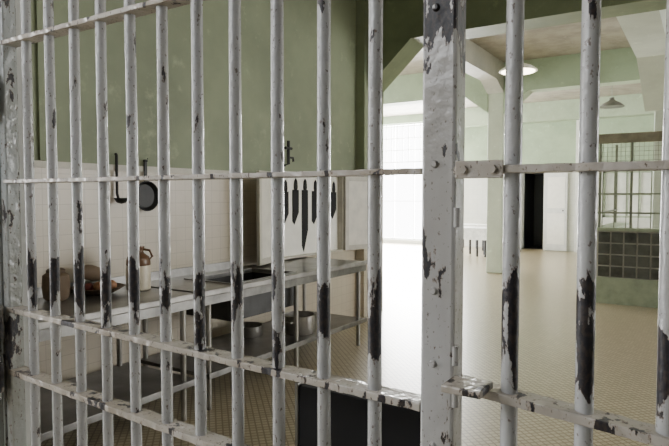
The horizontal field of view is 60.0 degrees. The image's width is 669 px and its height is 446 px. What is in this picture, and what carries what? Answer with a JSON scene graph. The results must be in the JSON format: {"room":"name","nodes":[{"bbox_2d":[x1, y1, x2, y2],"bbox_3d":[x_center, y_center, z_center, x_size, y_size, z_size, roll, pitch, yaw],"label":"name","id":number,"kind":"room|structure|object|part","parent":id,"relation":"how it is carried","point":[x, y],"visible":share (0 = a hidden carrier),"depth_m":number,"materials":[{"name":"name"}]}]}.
{"room":"prison interior","nodes":[
{"label":"prison interior","id":0,"kind":"room"},
{"bbox_2d":[31,0,383,386],"bbox_3d":[-1.077,-0.810,5.589,0.330,4.300,5.990,2,3,33],"label":"wall","id":1,"kind":"structure","parent":0,"point":[349,18],"depth_m":5.36,"materials":[{"name":"green paint"}]},
{"bbox_2d":[37,276,125,297],"bbox_3d":[-2.107,0.485,3.897,0.020,0.070,1.650,2,3,33],"label":"backsplash","id":2,"kind":"structure","parent":1,"relation":"attached to","point":[119,279],"depth_m":4.34,"materials":[{"name":"tile"}]},
{"bbox_2d":[35,0,170,166],"bbox_3d":[-1.730,-1.683,4.440,0.022,2.450,1.160,2,3,33],"label":"trim","id":3,"kind":"structure","parent":1,"relation":"attached to","point":[42,148],"depth_m":4.00,"materials":[{"name":"green paint"}]},
{"bbox_2d":[114,153,126,203],"bbox_3d":[-1.656,-0.348,4.490,0.108,0.398,0.107,0,3,-9],"label":"ladle","id":4,"kind":"object","parent":1,"relation":"hanging from","point":[118,199],"visible":0.92,"depth_m":4.50,"materials":[{"name":"metal"}]},
{"bbox_3d":[-1.695,-0.367,4.514,0.043,0.362,0.022,2,3,33],"label":"handle","id":5,"kind":"part","parent":4,"relation":"part of","materials":[{"name":"metal"}]},
{"bbox_2d":[114,198,126,203],"bbox_3d":[-1.656,-0.172,4.498,0.108,0.046,0.106,2,3,33],"label":"bowl","id":6,"kind":"object","parent":4,"relation":"on","point":[119,200],"depth_m":4.46,"materials":[{"name":"metal"}]},
{"bbox_2d":[34,160,228,173],"bbox_3d":[-1.807,-0.426,4.381,0.018,0.045,3.140,2,3,33],"label":"trim","id":7,"kind":"structure","parent":1,"relation":"attached to","point":[92,166],"depth_m":4.58,"materials":[{"name":"beige paint"}]},
{"bbox_2d":[138,158,157,210],"bbox_3d":[-1.547,-0.314,4.755,0.060,0.436,0.250,2,3,33],"label":"frying pan","id":8,"kind":"object","parent":1,"relation":"hanging from","point":[148,191],"visible":0.88,"depth_m":4.78,"materials":[{"name":"metal"}]},
{"bbox_3d":[-1.551,-0.426,4.752,0.014,0.190,0.030,2,3,33],"label":"handle","id":9,"kind":"part","parent":8,"relation":"part of","materials":[{"name":"metal"}]},
{"bbox_2d":[151,261,230,280],"bbox_3d":[-1.312,0.427,5.138,0.020,0.070,1.200,2,3,33],"label":"backsplash","id":10,"kind":"structure","parent":1,"relation":"attached to","point":[183,271],"depth_m":5.15,"materials":[{"name":"tile"}]},
{"bbox_2d":[284,141,293,166],"bbox_3d":[-0.512,-0.751,6.334,0.092,0.286,0.158,2,3,33],"label":"valve","id":11,"kind":"object","parent":1,"relation":"attached to","point":[288,147],"visible":0.94,"depth_m":6.29,"materials":[{"name":"metal"}]},
{"bbox_2d":[256,170,367,265],"bbox_3d":[-0.230,-0.100,6.625,0.274,0.955,2.256,2,3,33],"label":"upper cabinet","id":12,"kind":"object","parent":1,"relation":"attached to","point":[349,223],"visible":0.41,"depth_m":6.83,"materials":[{"name":"beige paint"}]},
{"bbox_3d":[-0.649,-0.059,5.894,0.033,0.925,0.580,1,3,19],"label":"door frame","id":13,"kind":"part","parent":12,"relation":"part of","materials":[{"name":"beige paint"}]},
{"bbox_2d":[284,180,288,224],"bbox_3d":[-0.536,-0.224,6.346,0.012,0.499,0.120,2,3,33],"label":"knife","id":14,"kind":"object","parent":12,"relation":"hanging from","point":[286,194],"visible":0.79,"depth_m":6.35,"materials":[{"name":"black metal"}]},
{"bbox_3d":[-0.536,-0.409,6.338,0.012,0.129,0.062,2,3,33],"label":"handle","id":15,"kind":"part","parent":14,"relation":"part of","materials":[{"name":"black plastic"}]},
{"bbox_2d":[292,178,298,224],"bbox_3d":[-0.434,-0.241,6.505,0.012,0.519,0.120,2,3,33],"label":"knife","id":16,"kind":"object","parent":12,"relation":"hanging from","point":[295,193],"visible":1,"depth_m":6.50,"materials":[{"name":"black metal"}]},
{"bbox_3d":[-0.433,-0.436,6.497,0.012,0.129,0.062,2,3,33],"label":"handle","id":17,"kind":"part","parent":16,"relation":"part of","materials":[{"name":"black plastic"}]},
{"bbox_2d":[302,179,307,250],"bbox_3d":[-0.337,-0.089,6.664,0.012,0.839,0.120,2,3,33],"label":"knife","id":18,"kind":"object","parent":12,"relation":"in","point":[305,191],"visible":1,"depth_m":6.66,"materials":[{"name":"black metal"}]},
{"bbox_3d":[-0.336,-0.443,6.648,0.012,0.129,0.062,2,3,33],"label":"handle","id":19,"kind":"part","parent":18,"relation":"part of","materials":[{"name":"black plastic"}]},
{"bbox_3d":[-0.297,-0.091,6.757,0.018,0.925,1.220,2,3,33],"label":"panel","id":20,"kind":"part","parent":12,"relation":"part of","materials":[{"name":"white wood"}]},
{"bbox_2d":[312,180,316,223],"bbox_3d":[-0.224,-0.247,6.834,0.012,0.519,0.140,2,3,33],"label":"knife","id":21,"kind":"object","parent":12,"relation":"hanging from","point":[314,193],"visible":0.94,"depth_m":6.82,"materials":[{"name":"black metal"}]},
{"bbox_3d":[-0.223,-0.442,6.825,0.012,0.129,0.062,2,3,33],"label":"handle","id":22,"kind":"part","parent":21,"relation":"part of","materials":[{"name":"black plastic"}]},
{"bbox_2d":[331,182,335,218],"bbox_3d":[-0.008,-0.282,7.169,0.012,0.459,0.120,2,3,33],"label":"knife","id":23,"kind":"object","parent":12,"relation":"hanging from","point":[333,193],"visible":1,"depth_m":7.16,"materials":[{"name":"black metal"}]},
{"bbox_3d":[0.303,-0.128,7.371,0.440,0.925,0.033,-2,3,-37],"label":"door frame","id":24,"kind":"part","parent":12,"relation":"part of","materials":[{"name":"beige paint"}]},
{"bbox_2d":[421,39,503,93],"bbox_3d":[2.031,-2.861,9.856,0.330,0.600,4.700,2,3,33],"label":"trim","id":25,"kind":"structure","parent":1,"relation":"attached to","point":[482,65],"depth_m":10.93,"materials":[{"name":"paint"}]},
{"bbox_2d":[368,0,665,91],"bbox_3d":[5.518,-2.281,4.602,11.770,1.270,0.430,2,3,33],"label":"ceiling beam","id":26,"kind":"structure","parent":1,"relation":"attached to","point":[402,19],"depth_m":6.84,"materials":[{"name":"green paint"}]},
{"bbox_2d":[41,243,657,445],"bbox_3d":[3.144,1.334,6.842,18.400,0.100,21.200,2,3,33],"label":"floor","id":27,"kind":"structure","parent":0,"point":[625,367],"depth_m":5.68,"materials":[{"name":"tile"}]},
{"bbox_2d":[37,276,194,441],"bbox_3d":[-1.765,0.944,3.699,0.832,0.970,1.650,2,3,33],"label":"kitchen table","id":28,"kind":"object","parent":27,"relation":"on","point":[149,299],"visible":0.49,"depth_m":3.90,"materials":[{"name":"metal"}]},
{"bbox_2d":[42,268,69,301],"bbox_3d":[-1.871,0.399,3.890,0.176,0.240,0.176,2,3,33],"label":"canister","id":29,"kind":"object","parent":28,"relation":"on","point":[64,277],"visible":0.5,"depth_m":3.84,"materials":[{"name":"brown wood"}]},
{"bbox_3d":[-1.871,0.304,3.886,0.120,0.050,0.120,2,3,33],"label":"lid","id":30,"kind":"part","parent":29,"relation":"part of","materials":[{"name":"brown wood"}]},
{"bbox_2d":[70,283,124,295],"bbox_3d":[-1.699,0.480,4.164,0.370,0.052,0.370,2,3,33],"label":"serving bowl","id":31,"kind":"object","parent":28,"relation":"on","point":[119,285],"visible":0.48,"depth_m":4.06,"materials":[{"name":"brown wood"}]},
{"bbox_2d":[85,283,92,289],"bbox_3d":[-1.739,0.455,4.099,0.072,0.073,0.071,2,3,33],"label":"apple","id":32,"kind":"object","parent":31,"relation":"in","point":[88,286],"visible":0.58,"depth_m":4.07,"materials":[{"name":"red plant"}]},
{"bbox_2d":[84,265,99,280],"bbox_3d":[-1.752,0.360,4.186,0.112,0.127,0.276,2,3,33],"label":"bread loaf","id":33,"kind":"object","parent":31,"relation":"on","point":[91,272],"visible":0.43,"depth_m":4.14,"materials":[{"name":"beige food"}]},
{"bbox_2d":[93,280,99,289],"bbox_3d":[-1.660,0.446,4.084,0.084,0.085,0.083,2,3,33],"label":"orange","id":34,"kind":"object","parent":31,"relation":"in","point":[96,286],"visible":0.51,"depth_m":4.05,"materials":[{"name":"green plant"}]},
{"bbox_2d":[111,280,116,288],"bbox_3d":[-1.607,0.442,4.157,0.086,0.087,0.085,2,3,33],"label":"orange","id":35,"kind":"object","parent":31,"relation":"in","point":[113,283],"visible":0.29,"depth_m":4.14,"materials":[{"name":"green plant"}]},
{"bbox_2d":[40,362,194,432],"bbox_3d":[-1.748,1.163,3.728,0.780,0.030,1.600,2,3,33],"label":"shelf","id":36,"kind":"object","parent":28,"relation":"attached to","point":[150,377],"depth_m":3.92,"materials":[{"name":"grey metal"}]},
{"bbox_3d":[-1.674,0.992,4.505,0.041,0.800,0.042,2,3,33],"label":"leg","id":37,"kind":"part","parent":28,"relation":"part of","materials":[{"name":"metal"}]},
{"bbox_2d":[126,246,152,290],"bbox_3d":[-1.463,0.335,4.321,0.176,0.327,0.176,2,3,33],"label":"jug","id":38,"kind":"object","parent":28,"relation":"on","point":[144,259],"visible":0.59,"depth_m":4.28,"materials":[{"name":"brown ceramic"}]},
{"bbox_3d":[-1.395,0.235,4.328,0.079,0.100,0.018,-1,3,-12],"label":"handle","id":39,"kind":"part","parent":38,"relation":"part of","materials":[{"name":"brown ceramic"}]},
{"bbox_3d":[-1.076,1.010,4.122,0.041,0.800,0.042,2,3,33],"label":"leg","id":40,"kind":"part","parent":28,"relation":"part of","materials":[{"name":"metal"}]},
{"bbox_2d":[141,257,367,409],"bbox_3d":[-0.642,0.863,5.454,0.832,0.970,2.420,2,3,33],"label":"kitchen table","id":41,"kind":"object","parent":27,"relation":"on","point":[257,285],"visible":0.65,"depth_m":5.09,"materials":[{"name":"metal"}]},
{"bbox_3d":[-1.540,0.982,4.715,0.041,0.800,0.042,2,3,33],"label":"leg","id":42,"kind":"part","parent":41,"relation":"part of","materials":[{"name":"metal"}]},
{"bbox_3d":[-0.941,1.000,4.333,0.041,0.800,0.042,2,3,33],"label":"leg","id":43,"kind":"part","parent":41,"relation":"part of","materials":[{"name":"metal"}]},
{"bbox_2d":[186,272,293,320],"bbox_3d":[-0.807,0.630,5.103,0.516,0.268,0.846,2,3,33],"label":"sink","id":44,"kind":"object","parent":41,"relation":"in","point":[253,305],"depth_m":4.91,"materials":[{"name":"metal"}]},
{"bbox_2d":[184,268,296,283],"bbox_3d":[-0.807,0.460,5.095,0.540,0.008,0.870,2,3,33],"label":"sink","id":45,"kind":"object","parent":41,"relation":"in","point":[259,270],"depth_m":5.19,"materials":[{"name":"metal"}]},
{"bbox_2d":[141,311,362,378],"bbox_3d":[-0.625,1.082,5.483,0.780,0.030,2.370,2,3,33],"label":"shelf","id":46,"kind":"object","parent":41,"relation":"attached to","point":[261,346],"depth_m":5.16,"materials":[{"name":"grey metal"}]},
{"bbox_2d":[243,322,262,337],"bbox_3d":[-0.814,1.015,5.500,0.298,0.100,0.276,-1,3,-16],"label":"cooking pot","id":47,"kind":"object","parent":41,"relation":"on","point":[251,329],"visible":0.62,"depth_m":5.42,"materials":[{"name":"metal"}]},
{"bbox_3d":[-0.349,0.957,5.259,0.041,0.800,0.042,2,3,33],"label":"leg","id":48,"kind":"part","parent":41,"relation":"part of","materials":[{"name":"metal"}]},
{"bbox_2d":[285,311,315,335],"bbox_3d":[-0.339,0.970,5.609,0.317,0.180,0.314,-1,3,-13],"label":"cooking pot","id":49,"kind":"object","parent":41,"relation":"on","point":[306,319],"visible":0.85,"depth_m":5.50,"materials":[{"name":"metal"}]},
{"bbox_3d":[-0.344,0.895,6.583,0.041,0.800,0.042,2,3,33],"label":"leg","id":50,"kind":"part","parent":41,"relation":"part of","materials":[{"name":"metal"}]},
{"bbox_3d":[0.255,0.913,6.201,0.041,0.800,0.042,2,3,33],"label":"leg","id":51,"kind":"part","parent":41,"relation":"part of","materials":[{"name":"metal"}]},
{"bbox_2d":[15,0,668,445],"bbox_3d":[-0.354,-0.618,1.461,18.200,4.300,0.194,2,3,33],"label":"bars","id":52,"kind":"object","parent":27,"relation":"on","point":[445,168],"depth_m":1.04,"materials":[{"name":"paint"}]},
{"bbox_2d":[0,8,25,445],"bbox_3d":[-1.121,0.134,1.958,0.130,2.750,0.114,2,3,33],"label":"door frame","id":53,"kind":"structure","parent":52,"relation":"attached to","point":[3,390],"depth_m":1.95,"materials":[{"name":"paint"}]},
{"bbox_2d":[0,0,421,445],"bbox_3d":[-0.459,0.148,1.548,1.517,2.560,0.055,2,3,33],"label":"gate","id":54,"kind":"object","parent":52,"relation":"attached to","point":[376,394],"visible":0.99,"depth_m":1.54,"materials":[{"name":"grey metal"}]},
{"bbox_3d":[-0.451,-0.571,1.510,1.497,0.015,0.055,2,3,33],"label":"rail","id":55,"kind":"part","parent":54,"relation":"part of","materials":[{"name":"metal"}]},
{"bbox_3d":[-0.451,0.544,1.562,1.497,0.075,0.055,2,3,33],"label":"rail","id":56,"kind":"part","parent":54,"relation":"part of","materials":[{"name":"metal"}]},
{"bbox_3d":[-0.451,-0.119,1.531,1.497,0.013,0.055,2,3,33],"label":"rail","id":57,"kind":"part","parent":54,"relation":"part of","materials":[{"name":"metal"}]},
{"bbox_3d":[-0.451,0.323,1.551,1.497,0.050,0.055,2,3,33],"label":"rail","id":58,"kind":"part","parent":54,"relation":"part of","materials":[{"name":"metal"}]},
{"bbox_3d":[0.209,0.178,1.123,0.068,2.740,0.055,2,3,33],"label":"post","id":59,"kind":"part","parent":52,"relation":"part of","materials":[{"name":"metal"}]},
{"bbox_3d":[0.260,-0.096,1.042,0.088,0.032,0.006,2,3,33],"label":"splice plate","id":60,"kind":"part","parent":52,"relation":"part of","materials":[{"name":"paint"}]},
{"bbox_3d":[0.770,-0.083,0.751,1.275,0.015,0.055,2,3,33],"label":"rail","id":61,"kind":"part","parent":52,"relation":"part of","materials":[{"name":"metal"}]},
{"bbox_3d":[0.770,0.375,0.772,1.275,0.126,0.055,2,3,33],"label":"rail","id":62,"kind":"part","parent":52,"relation":"part of","materials":[{"name":"metal"}]},
{"bbox_2d":[295,382,420,445],"bbox_3d":[0.110,0.977,1.490,0.420,1.110,0.290,2,3,33],"label":"board","id":63,"kind":"object","parent":27,"relation":"on","point":[401,426],"visible":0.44,"depth_m":1.44,"materials":[{"name":"metal"}]},
{"bbox_3d":[-0.092,0.934,1.552,0.010,1.030,0.030,2,3,33],"label":"edge trim","id":64,"kind":"part","parent":63,"relation":"part of","materials":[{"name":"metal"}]},
{"bbox_2d":[464,226,486,256],"bbox_3d":[3.681,0.492,15.725,1.240,0.757,0.805,2,3,33],"label":"dining table","id":65,"kind":"object","parent":27,"relation":"on","point":[470,232],"visible":0.38,"depth_m":15.27,"materials":[{"name":"white paint"}]},
{"bbox_3d":[3.773,0.530,15.314,0.055,0.720,0.055,-2,3,-35],"label":"leg","id":66,"kind":"part","parent":65,"relation":"part of","materials":[{"name":"metal"}]},
{"bbox_3d":[3.959,0.535,15.196,0.055,0.720,0.055,-2,3,-35],"label":"leg","id":67,"kind":"part","parent":65,"relation":"part of","materials":[{"name":"metal"}]},
{"bbox_2d":[464,223,486,250],"bbox_3d":[4.260,0.416,17.371,1.240,0.757,0.805,2,3,33],"label":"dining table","id":68,"kind":"object","parent":27,"relation":"on","point":[465,224],"visible":0.16,"depth_m":17.02,"materials":[{"name":"white paint"}]},
{"bbox_2d":[486,93,504,273],"bbox_3d":[3.391,-0.822,12.080,0.330,3.720,0.330,2,3,33],"label":"column","id":69,"kind":"structure","parent":27,"relation":"on","point":[496,117],"depth_m":11.94,"materials":[{"name":"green paint"}]},
{"bbox_2d":[596,131,662,307],"bbox_3d":[5.936,-0.056,8.537,3.590,2.520,2.030,2,3,33],"label":"partition","id":70,"kind":"object","parent":27,"relation":"on","point":[627,268],"depth_m":8.47,"materials":[{"name":"green paint"}]},
{"bbox_3d":[3.984,-0.619,8.680,0.032,1.370,0.050,2,3,33],"label":"cage post","id":71,"kind":"part","parent":70,"relation":"part of","materials":[{"name":"metal"}]},
{"bbox_3d":[4.998,-0.693,10.273,0.040,1.370,0.050,2,3,33],"label":"cage post","id":72,"kind":"part","parent":70,"relation":"part of","materials":[{"name":"metal"}]},
{"bbox_3d":[5.459,-0.113,7.759,3.560,0.025,0.060,2,3,33],"label":"cage rail","id":73,"kind":"part","parent":70,"relation":"part of","materials":[{"name":"metal"}]},
{"bbox_3d":[5.459,-0.392,7.746,3.560,0.025,0.060,2,3,33],"label":"cage rail","id":74,"kind":"part","parent":70,"relation":"part of","materials":[{"name":"metal"}]},
{"bbox_3d":[5.459,-1.209,7.708,3.560,0.140,0.060,2,3,33],"label":"cage rail","id":75,"kind":"part","parent":70,"relation":"part of","materials":[{"name":"paint"}]},
{"bbox_3d":[4.338,-0.608,8.453,0.032,1.370,0.050,2,3,33],"label":"cage post","id":76,"kind":"part","parent":70,"relation":"part of","materials":[{"name":"metal"}]},
{"bbox_2d":[652,110,663,227],"bbox_3d":[5.931,-0.746,10.457,0.300,3.720,0.330,2,3,33],"label":"column","id":77,"kind":"structure","parent":27,"relation":"on","point":[658,118],"depth_m":10.36,"materials":[{"name":"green paint"}]},
{"bbox_2d":[383,17,641,116],"bbox_3d":[3.144,-3.086,6.637,18.400,0.150,21.200,2,3,33],"label":"ceiling","id":78,"kind":"structure","parent":0,"point":[559,40],"depth_m":10.68,"materials":[{"name":"off-white painted plaster"}]},
{"bbox_2d":[384,47,639,113],"bbox_3d":[5.636,-2.683,10.556,18.000,1.020,0.350,2,3,33],"label":"ceiling beam","id":79,"kind":"structure","parent":78,"relation":"attached to","point":[619,66],"depth_m":11.30,"materials":[{"name":"green paint"}]},
{"bbox_2d":[524,63,537,74],"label":"pendant lamp","id":80,"kind":"object","parent":78,"relation":"hanging from","point":[529,68],"depth_m":9.39,"materials":[{"name":"white"}]},
{"bbox_2d":[501,68,534,74],"bbox_3d":[3.039,-2.498,9.584,0.558,0.066,0.558,2,3,33],"label":"diffuser","id":81,"kind":"object","parent":80,"relation":"attached to","point":[526,70],"depth_m":9.48,"materials":[{"name":"white glass"}]},
{"bbox_2d":[599,85,624,108],"bbox_3d":[5.924,-2.876,12.354,0.500,0.800,0.500,2,3,33],"label":"pendant lamp","id":82,"kind":"object","parent":78,"relation":"hanging from","point":[612,103],"visible":0.96,"depth_m":12.29,"materials":[{"name":"metal"}]},
{"bbox_3d":[5.924,-2.577,12.367,0.500,0.200,0.500,2,3,33],"label":"lamp shade","id":83,"kind":"part","parent":82,"relation":"part of","materials":[{"name":"metal"}]},
{"bbox_2d":[616,9,665,110],"bbox_3d":[4.508,-2.497,8.287,0.450,1.180,4.700,2,3,33],"label":"trim","id":84,"kind":"structure","parent":78,"relation":"attached to","point":[645,32],"depth_m":8.40,"materials":[{"name":"white paint"}]},
{"bbox_2d":[383,114,654,251],"bbox_3d":[8.775,-1.272,15.534,18.400,4.300,0.300,2,3,33],"label":"wall","id":85,"kind":"structure","parent":0,"point":[548,142],"depth_m":16.90,"materials":[{"name":"white paint"}]},
{"bbox_2d":[383,122,422,240],"bbox_3d":[2.683,-1.388,19.417,2.950,3.930,0.080,2,3,33],"label":"window","id":86,"kind":"structure","parent":85,"relation":"in","point":[414,123],"depth_m":19.58,"materials":[{"name":"paint"}]},
{"bbox_2d":[520,173,545,249],"bbox_3d":[5.876,-0.390,17.235,0.770,2.380,0.030,2,3,33],"label":"trim","id":87,"kind":"structure","parent":85,"relation":"attached to","point":[544,173],"depth_m":17.05,"materials":[{"name":"white paint"}]},
{"bbox_2d":[544,173,567,250],"bbox_3d":[6.420,-0.330,16.797,0.600,2.260,0.095,2,3,33],"label":"door","id":88,"kind":"structure","parent":85,"relation":"in","point":[556,186],"depth_m":16.79,"materials":[{"name":"white paint"}]},
{"bbox_3d":[6.419,0.170,16.819,0.480,0.900,0.012,2,3,33],"label":"panel","id":89,"kind":"part","parent":88,"relation":"part of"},
{"bbox_3d":[6.419,-0.879,16.771,0.480,0.900,0.012,2,3,33],"label":"panel","id":90,"kind":"part","parent":88,"relation":"part of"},
{"bbox_2d":[465,93,654,127],"bbox_3d":[10.102,-3.087,14.184,14.400,0.550,0.400,2,3,33],"label":"trim","id":91,"kind":"structure","parent":85,"relation":"attached to","point":[559,110],"depth_m":16.32,"materials":[{"name":"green paint"}]},
{"bbox_2d":[574,120,578,251],"bbox_3d":[6.934,-1.265,16.463,0.140,4.200,0.120,2,3,33],"label":"trim","id":92,"kind":"structure","parent":85,"relation":"attached to","point":[577,121],"depth_m":16.45,"materials":[{"name":"white paint"}]},
{"bbox_2d":[603,171,652,217],"bbox_3d":[8.213,-0.789,15.904,1.520,1.300,0.080,2,3,33],"label":"window","id":93,"kind":"structure","parent":85,"relation":"in","point":[644,182],"depth_m":15.97,"materials":[{"name":"white glass"}]},
{"bbox_2d":[524,173,543,248],"bbox_3d":[6.409,-0.388,18.041,0.840,2.500,1.300,2,3,33],"label":"doorway","id":94,"kind":"structure","parent":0,"point":[534,182],"depth_m":18.51,"materials":[{"name":"black paint"}]}
]}

